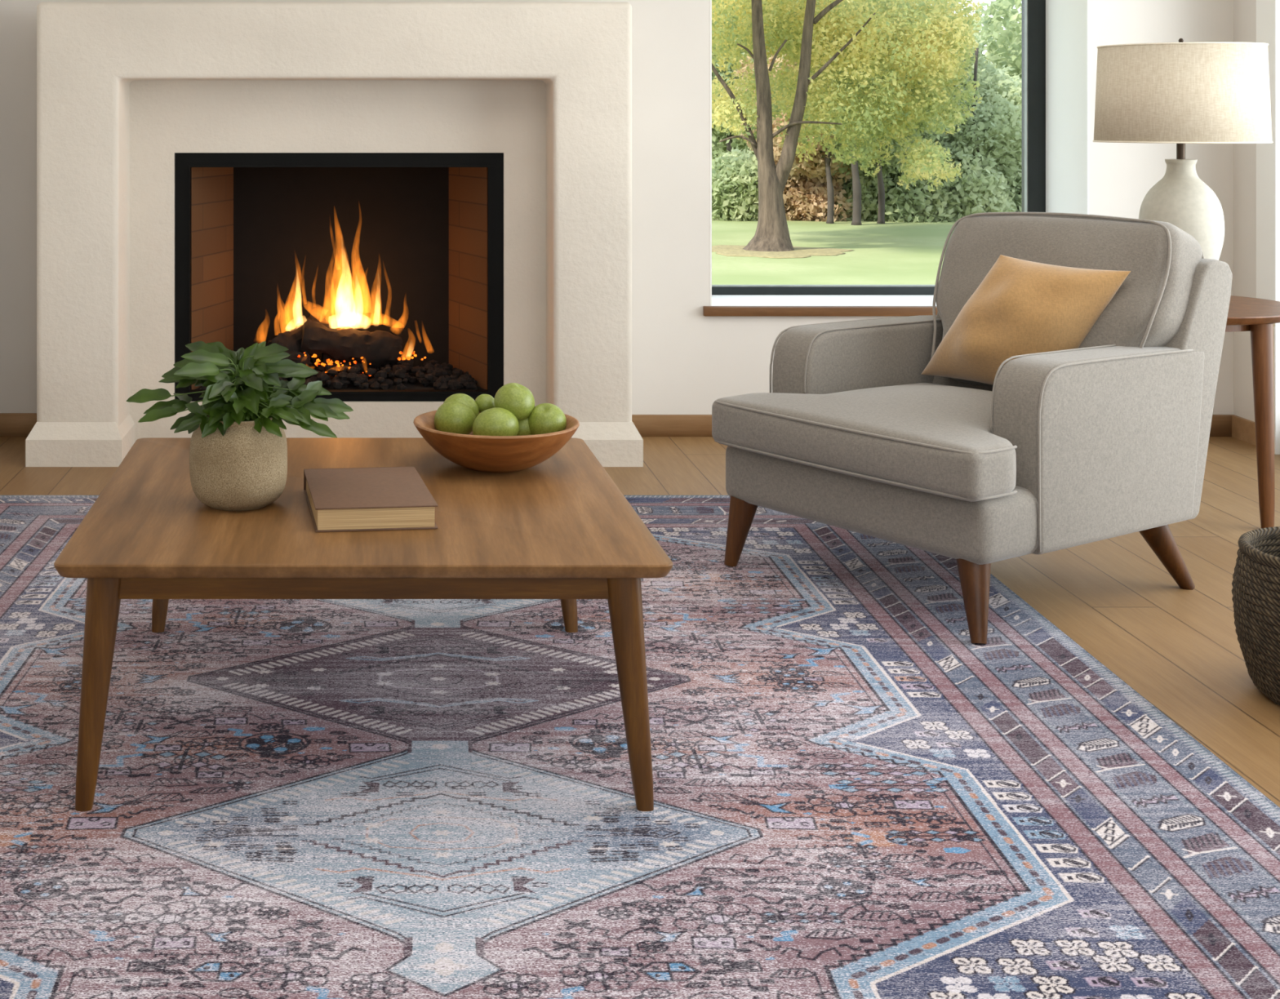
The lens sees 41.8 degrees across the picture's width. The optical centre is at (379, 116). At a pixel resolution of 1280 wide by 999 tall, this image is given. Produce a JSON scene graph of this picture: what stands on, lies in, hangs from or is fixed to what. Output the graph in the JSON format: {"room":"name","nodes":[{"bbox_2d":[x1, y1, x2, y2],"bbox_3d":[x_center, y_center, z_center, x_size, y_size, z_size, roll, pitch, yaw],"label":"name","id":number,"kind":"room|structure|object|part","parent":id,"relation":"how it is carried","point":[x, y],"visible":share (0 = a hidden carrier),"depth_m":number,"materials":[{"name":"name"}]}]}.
{"room":"living room","nodes":[
{"label":"living room","id":0,"kind":"room"},
{"bbox_2d":[0,0,1233,414],"bbox_3d":[0.895,-0.055,6.686,4.930,2.620,0.460,0,0,0],"label":"wall","id":1,"kind":"structure","parent":0,"point":[684,360],"depth_m":6.46,"materials":[{"name":"paint"}]},
{"bbox_2d":[0,413,36,436],"bbox_3d":[-1.410,1.210,6.448,0.320,0.090,0.016,0,0,0],"label":"baseboard","id":2,"kind":"structure","parent":1,"relation":"attached to","point":[11,424],"depth_m":6.44,"materials":[{"name":"brown wood"}]},
{"bbox_2d":[702,306,937,315],"bbox_3d":[2.046,0.762,6.442,1.548,0.038,0.028,0,0,0],"label":"trim","id":3,"kind":"structure","parent":1,"relation":"attached to","point":[707,310],"depth_m":6.43,"materials":[{"name":"brown wood"}]},
{"bbox_2d":[711,0,1045,294],"bbox_3d":[2.045,-0.122,6.895,1.478,1.733,0.070,0,0,0],"label":"window","id":4,"kind":"structure","parent":1,"relation":"in","point":[1033,11],"depth_m":6.86,"materials":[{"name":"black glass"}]},
{"bbox_2d":[710,0,1088,306],"bbox_3d":[2.045,-0.122,6.676,1.490,1.745,0.441,0,0,0],"label":"trim","id":5,"kind":"structure","parent":1,"relation":"attached to","point":[1067,21],"depth_m":6.64,"materials":[{"name":"white paint"}]},
{"bbox_2d":[631,414,1235,436],"bbox_3d":[2.145,1.213,6.448,2.430,0.084,0.016,0,0,0],"label":"baseboard","id":6,"kind":"structure","parent":1,"relation":"attached to","point":[647,425],"depth_m":6.44,"materials":[{"name":"brown wood"}]},
{"bbox_2d":[0,436,1279,807],"bbox_3d":[0.895,1.315,2.733,5.330,0.120,8.366,0,0,0],"label":"floor","id":7,"kind":"structure","parent":0,"point":[1178,648],"depth_m":4.37,"materials":[{"name":"brown wood"}]},
{"bbox_2d":[25,1,643,466],"bbox_3d":[-0.163,0.419,6.308,2.215,1.672,0.845,0,0,0],"label":"fireplace","id":8,"kind":"object","parent":7,"relation":"on","point":[452,180],"visible":0.84,"depth_m":6.20,"materials":[{"name":"paint"}]},
{"bbox_3d":[-0.159,0.553,6.327,1.593,1.404,0.253,0,0,0],"label":"panel","id":9,"kind":"part","parent":8,"relation":"part of","materials":[{"name":"paint"}]},
{"bbox_2d":[199,351,477,389],"bbox_3d":[-0.150,0.987,6.467,1.084,0.150,0.398,0,0,0],"label":"coals","id":10,"kind":"object","parent":8,"relation":"on","point":[337,375],"visible":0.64,"depth_m":6.35},
{"bbox_2d":[281,350,310,366],"bbox_3d":[-0.366,0.952,6.427,0.191,0.102,0.095,0,0,11],"label":"log","id":11,"kind":"object","parent":10,"relation":"on","point":[305,360],"visible":0.29,"depth_m":6.39,"materials":[{"name":"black wood"}]},
{"bbox_2d":[266,312,330,353],"bbox_3d":[-0.319,0.871,6.501,0.287,0.184,0.121,0,0,-42],"label":"log","id":12,"kind":"object","parent":10,"relation":"on","point":[291,340],"visible":0.52,"depth_m":6.45,"materials":[{"name":"brown wood"}]},
{"bbox_2d":[300,318,402,368],"bbox_3d":[-0.112,0.894,6.475,0.403,0.197,0.145,0,0,-7],"label":"log","id":13,"kind":"object","parent":10,"relation":"on","point":[377,348],"visible":0.99,"depth_m":6.43,"materials":[{"name":"brown wood"}]},
{"bbox_2d":[321,351,413,373],"bbox_3d":[-0.051,0.967,6.540,0.364,0.143,0.111,0,0,-6],"label":"embers","id":14,"kind":"object","parent":10,"relation":"on","point":[405,354],"visible":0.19,"depth_m":6.51,"materials":[{"name":"orange"}]},
{"bbox_3d":[-0.153,0.606,6.237,1.244,0.941,0.050,0,0,0],"label":"firebox frame","id":15,"kind":"part","parent":8,"relation":"part of","materials":[{"name":"black metal"}]},
{"bbox_2d":[0,495,1279,998],"bbox_3d":[0.131,1.251,3.645,3.133,0.006,3.540,0,0,0],"label":"area rug","id":16,"kind":"object","parent":7,"relation":"on","point":[856,796],"visible":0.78,"depth_m":2.98,"materials":[{"name":"carpet"}]},
{"bbox_2d":[53,437,673,811],"bbox_3d":[-0.039,1.026,3.535,1.140,0.443,1.174,0,0,0],"label":"coffee table","id":17,"kind":"object","parent":16,"relation":"on","point":[560,527],"visible":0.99,"depth_m":3.08,"materials":[{"name":"brown wood"}]},
{"bbox_3d":[-0.508,1.040,2.989,0.082,0.416,0.082,0,0,0],"label":"leg","id":18,"kind":"part","parent":17,"relation":"part of","materials":[{"name":"brown wood"}]},
{"bbox_3d":[-0.516,1.040,4.032,0.067,0.416,0.128,0,0,7],"label":"leg","id":19,"kind":"part","parent":17,"relation":"part of","materials":[{"name":"brown wood"}]},
{"bbox_2d":[189,413,287,511],"bbox_3d":[-0.293,0.712,3.410,0.203,0.185,0.200,0,0,0],"label":"stone vase","id":20,"kind":"object","parent":17,"relation":"on","point":[244,468],"visible":0.74,"depth_m":3.33,"materials":[{"name":"beige stone"}]},
{"bbox_2d":[125,341,353,438],"bbox_3d":[-0.291,0.574,3.405,0.474,0.224,0.279,0,0,0],"label":"potted plant","id":21,"kind":"object","parent":20,"relation":"in","point":[236,391],"visible":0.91,"depth_m":3.39,"materials":[{"name":"green plant"}]},
{"bbox_2d":[303,466,437,532],"bbox_3d":[-0.025,0.781,3.369,0.240,0.047,0.357,0,0,-6],"label":"hardcover book","id":22,"kind":"object","parent":17,"relation":"on","point":[381,498],"visible":1,"depth_m":3.26,"materials":[{"name":"brown paper"}]},
{"bbox_2d":[413,410,579,472],"bbox_3d":[0.268,0.752,3.775,0.381,0.107,0.381,0,0,0],"label":"wooden bowl","id":23,"kind":"object","parent":17,"relation":"on","point":[486,454],"visible":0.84,"depth_m":3.64,"materials":[{"name":"brown wood"}]},
{"bbox_2d":[434,400,475,434],"bbox_3d":[0.177,0.710,3.852,0.099,0.091,0.100,0,0,29],"label":"apple","id":24,"kind":"object","parent":23,"relation":"in","point":[454,417],"visible":0.76,"depth_m":3.81,"materials":[{"name":"green food"}]},
{"bbox_2d":[443,393,479,417],"bbox_3d":[0.191,0.696,3.870,0.088,0.086,0.091,0,0,28],"label":"apple","id":25,"kind":"object","parent":23,"relation":"in","point":[465,399],"visible":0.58,"depth_m":3.85,"materials":[{"name":"green food"}]},
{"bbox_2d":[475,394,495,413],"bbox_3d":[0.250,0.680,3.888,0.052,0.045,0.052,0,0,23],"label":"apple","id":26,"kind":"object","parent":23,"relation":"in","point":[484,402],"visible":0.71,"depth_m":3.87,"materials":[{"name":"green food"}]},
{"bbox_2d":[472,407,519,435],"bbox_3d":[0.267,0.716,3.782,0.104,0.092,0.102,0,0,24],"label":"apple","id":27,"kind":"object","parent":23,"relation":"in","point":[495,421],"visible":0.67,"depth_m":3.75,"materials":[{"name":"green food"}]},
{"bbox_2d":[516,417,531,435],"bbox_3d":[0.333,0.725,3.835,0.081,0.075,0.080,0,0,32],"label":"apple","id":28,"kind":"object","parent":23,"relation":"in","point":[524,429],"visible":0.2,"depth_m":3.80,"materials":[{"name":"green food"}]},
{"bbox_2d":[493,382,534,421],"bbox_3d":[0.315,0.665,3.828,0.095,0.089,0.096,0,0,27],"label":"apple","id":29,"kind":"object","parent":28,"relation":"on","point":[517,398],"visible":0.76,"depth_m":3.79,"materials":[{"name":"green food"}]},
{"bbox_2d":[528,403,566,435],"bbox_3d":[0.388,0.710,3.815,0.093,0.087,0.091,0,0,19],"label":"apple","id":30,"kind":"object","parent":23,"relation":"in","point":[544,418],"visible":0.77,"depth_m":3.78,"materials":[{"name":"green food"}]},
{"bbox_3d":[0.438,1.040,4.031,0.067,0.416,0.132,0,0,-13],"label":"leg","id":31,"kind":"part","parent":17,"relation":"part of","materials":[{"name":"brown wood"}]},
{"bbox_3d":[0.452,1.040,2.989,0.084,0.416,0.082,0,0,0],"label":"leg","id":32,"kind":"part","parent":17,"relation":"part of","materials":[{"name":"brown wood"}]},
{"bbox_2d":[711,212,1232,644],"bbox_3d":[1.610,0.768,4.509,1.115,0.992,0.880,0,0,-33],"label":"armchair","id":33,"kind":"object","parent":16,"relation":"on","point":[1107,437],"visible":0.94,"depth_m":4.28,"materials":[{"name":"grey fabric"}]},
{"bbox_3d":[1.011,1.153,4.568,0.092,0.197,0.080,0,0,-33],"label":"leg","id":34,"kind":"part","parent":33,"relation":"part of","materials":[{"name":"brown wood"}]},
{"bbox_3d":[1.462,0.837,4.851,0.725,0.463,0.144,0,0,-33],"label":"arm","id":35,"kind":"part","parent":33,"relation":"part of","materials":[{"name":"grey fabric"}]},
{"bbox_2d":[711,382,1016,502],"bbox_3d":[1.469,0.847,4.417,0.778,0.218,0.880,0,0,-33],"label":"seat cushion","id":36,"kind":"object","parent":33,"relation":"on","point":[860,442],"depth_m":4.20,"materials":[{"name":"grey fabric"}]},
{"bbox_3d":[1.540,0.988,4.463,0.856,0.164,0.871,0,0,-33],"label":"seat","id":37,"kind":"part","parent":33,"relation":"part of","materials":[{"name":"grey fabric"}]},
{"bbox_3d":[1.420,1.152,3.935,0.079,0.203,0.113,0,0,29],"label":"leg","id":38,"kind":"part","parent":33,"relation":"part of","materials":[{"name":"brown wood"}]},
{"bbox_2d":[920,254,1130,385],"bbox_3d":[1.778,0.578,4.588,0.249,0.381,0.610,0,0,-33],"label":"cushion","id":39,"kind":"object","parent":33,"relation":"on","point":[1020,307],"visible":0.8,"depth_m":4.48,"materials":[{"name":"fabric"}]},
{"bbox_2d":[935,213,1202,387],"bbox_3d":[1.927,0.536,4.664,0.355,0.522,0.748,0,0,-33],"label":"cushion","id":40,"kind":"object","parent":33,"relation":"on","point":[1157,308],"depth_m":4.45,"materials":[{"name":"grey fabric"}]},
{"bbox_3d":[1.949,0.725,4.681,0.359,0.684,0.792,0,0,-33],"label":"frame","id":41,"kind":"part","parent":33,"relation":"part of","materials":[{"name":"grey fabric"}]},
{"bbox_3d":[1.863,0.837,4.234,0.725,0.463,0.144,0,0,-33],"label":"arm","id":42,"kind":"part","parent":33,"relation":"part of","materials":[{"name":"grey fabric"}]},
{"bbox_3d":[2.083,1.153,4.368,0.167,0.222,0.079,0,0,-20],"label":"leg","id":43,"kind":"part","parent":33,"relation":"part of","materials":[{"name":"brown wood"}]},
{"bbox_2d":[1225,295,1279,528],"bbox_3d":[2.550,0.927,5.300,0.764,0.655,0.764,0,0,0],"label":"side table","id":44,"kind":"object","parent":7,"relation":"on","point":[1257,316],"visible":0.35,"depth_m":4.98,"materials":[{"name":"brown wood"}]},
{"bbox_2d":[1093,38,1272,260],"bbox_3d":[2.588,0.172,5.300,0.524,0.855,0.524,0,0,0],"label":"table lamp","id":45,"kind":"object","parent":44,"relation":"on","point":[1180,93],"visible":0.68,"depth_m":5.12,"materials":[{"name":"fabric"}]},
{"bbox_3d":[2.588,-0.028,5.300,0.027,0.345,0.027,0,0,0],"label":"lamp stem","id":46,"kind":"part","parent":45,"relation":"part of","materials":[{"name":"brown metal"}]},
{"bbox_3d":[2.588,-0.075,5.300,0.518,0.308,0.518,0,0,0],"label":"lamp shade","id":47,"kind":"part","parent":45,"relation":"part of","materials":[{"name":"fabric"}]},
{"bbox_3d":[2.588,-0.229,5.300,0.499,0.005,0.499,0,0,0],"label":"shade trim","id":48,"kind":"part","parent":45,"relation":"part of","materials":[{"name":"fabric"}]},
{"bbox_3d":[2.588,0.079,5.300,0.524,0.005,0.524,0,0,0],"label":"shade trim","id":49,"kind":"part","parent":45,"relation":"part of","materials":[{"name":"fabric"}]},
{"bbox_3d":[2.692,0.942,5.005,0.066,0.627,0.066,0,0,0],"label":"leg","id":50,"kind":"part","parent":44,"relation":"part of","materials":[{"name":"brown wood"}]},
{"bbox_2d":[1231,526,1279,706],"bbox_3d":[2.074,1.092,3.520,0.439,0.331,0.439,0,0,-23],"label":"woven basket","id":51,"kind":"object","parent":7,"relation":"on","point":[1255,590],"visible":1,"depth_m":3.50,"materials":[{"name":"wicker"}]},
{"bbox_2d":[1233,0,1256,422],"bbox_3d":[3.460,-0.055,2.833,0.200,2.620,8.166,0,0,0],"label":"wall","id":52,"kind":"structure","parent":0,"point":[1244,11],"depth_m":6.38,"materials":[{"name":"paint"}]},
{"bbox_2d":[1231,415,1256,445],"bbox_3d":[3.352,1.213,6.340,0.016,0.084,0.200,0,0,0],"label":"baseboard","id":53,"kind":"structure","parent":52,"relation":"attached to","point":[1243,429],"depth_m":6.35,"materials":[{"name":"brown wood"}]},
{"bbox_2d":[1256,0,1279,454],"bbox_3d":[3.345,0.030,4.150,0.030,2.450,4.170,0,0,0],"label":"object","id":54,"kind":"structure","parent":52,"relation":"attached to","point":[1268,11],"depth_m":6.13,"materials":[{"name":"white paint"}]},
{"label":"outside","id":55,"kind":"structure","parent":0,"visible":0},
{"bbox_2d":[711,219,955,284],"bbox_3d":[15.000,1.855,58.800,90.000,0.001,102.400,0,0,0],"label":"ground","id":56,"kind":"structure","parent":55,"point":[888,253],"depth_m":21.79,"materials":[{"name":"green plant"}]},
{"bbox_2d":[711,0,756,160],"bbox_3d":[9.178,-1.057,39.339,6.608,5.830,7.433,0,0,0],"label":"tree","id":57,"kind":"object","parent":56,"relation":"on","point":[718,148],"visible":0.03,"depth_m":37.93,"materials":[{"name":"green plant"}]},
{"bbox_2d":[711,153,758,221],"bbox_3d":[6.464,1.466,30.234,1.632,1.611,2.300,0,0,0],"label":"shrub","id":58,"kind":"object","parent":56,"relation":"on","point":[735,181],"visible":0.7,"depth_m":29.34,"materials":[{"name":"green plant"}]},
{"bbox_2d":[715,146,755,161],"bbox_3d":[7.254,1.448,32.018,1.905,1.746,1.974,0,0,0],"label":"shrub","id":59,"kind":"object","parent":56,"relation":"on","point":[736,153],"visible":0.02,"depth_m":31.57,"materials":[{"name":"green plant"}]},
{"bbox_2d":[711,244,854,258],"bbox_3d":[5.377,1.844,22.639,2.021,0.018,2.109,0,0,30],"label":"leaf litter","id":60,"kind":"object","parent":56,"relation":"on","point":[725,250],"visible":0.77,"depth_m":22.29,"materials":[{"name":"beige plant"}]},
{"bbox_2d":[733,49,852,223],"bbox_3d":[7.917,0.058,29.716,2.529,3.600,4.055,0,0,-6],"label":"tree","id":61,"kind":"object","parent":56,"relation":"on","point":[822,172],"visible":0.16,"depth_m":28.86,"materials":[{"name":"green plant"}]},
{"bbox_2d":[755,158,853,221],"bbox_3d":[7.744,1.319,30.245,1.804,2.035,2.669,0,0,0],"label":"shrub","id":62,"kind":"object","parent":56,"relation":"on","point":[808,202],"visible":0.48,"depth_m":29.31,"materials":[{"name":"brown plant"}]},
{"bbox_2d":[737,0,918,225],"bbox_3d":[8.270,-0.322,29.386,3.172,4.360,5.066,0,0,-7],"label":"tree","id":63,"kind":"object","parent":56,"relation":"on","point":[856,186],"visible":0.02,"depth_m":28.17,"materials":[{"name":"green plant"}]},
{"bbox_2d":[711,0,984,251],"bbox_3d":[5.567,-2.016,23.240,7.941,7.943,7.397,0,0,0],"label":"forked tree","id":64,"kind":"object","parent":56,"relation":"on","point":[925,42],"visible":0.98,"depth_m":23.05,"materials":[{"name":"green plant"}]},
{"bbox_2d":[822,167,893,221],"bbox_3d":[8.558,1.463,30.253,1.651,1.571,2.124,0,0,0],"label":"shrub","id":65,"kind":"object","parent":56,"relation":"on","point":[867,188],"visible":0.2,"depth_m":29.42,"materials":[{"name":"green plant"}]},
{"bbox_2d":[723,0,1022,155],"bbox_3d":[18.114,-0.882,48.129,35.472,7.900,13.782,0,0,0],"label":"tree belt","id":66,"kind":"object","parent":56,"relation":"on","point":[1004,46],"visible":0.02,"depth_m":44.87,"materials":[{"name":"green plant"}]},
{"bbox_2d":[833,0,961,223],"bbox_3d":[9.000,-0.417,30.082,3.000,4.548,4.946,0,0,9],"label":"tree","id":67,"kind":"object","parent":56,"relation":"on","point":[890,168],"visible":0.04,"depth_m":28.66,"materials":[{"name":"green plant"}]},
{"bbox_2d":[864,143,959,222],"bbox_3d":[9.593,1.444,30.093,1.930,1.968,2.783,0,0,-4],"label":"shrub","id":68,"kind":"object","parent":56,"relation":"on","point":[901,204],"visible":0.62,"depth_m":29.17,"materials":[{"name":"green plant"}]},
{"bbox_2d":[916,138,1017,221],"bbox_3d":[10.627,1.444,30.250,2.005,2.096,2.852,0,0,13],"label":"shrub","id":69,"kind":"object","parent":56,"relation":"on","point":[973,193],"visible":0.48,"depth_m":29.21,"materials":[{"name":"green plant"}]},
{"bbox_2d":[920,35,1022,212],"bbox_3d":[11.160,0.284,30.975,3.128,4.070,3.273,0,0,0],"label":"slender tree","id":70,"kind":"object","parent":56,"relation":"on","point":[995,126],"visible":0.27,"depth_m":29.99,"materials":[{"name":"green plant"}]}
]}

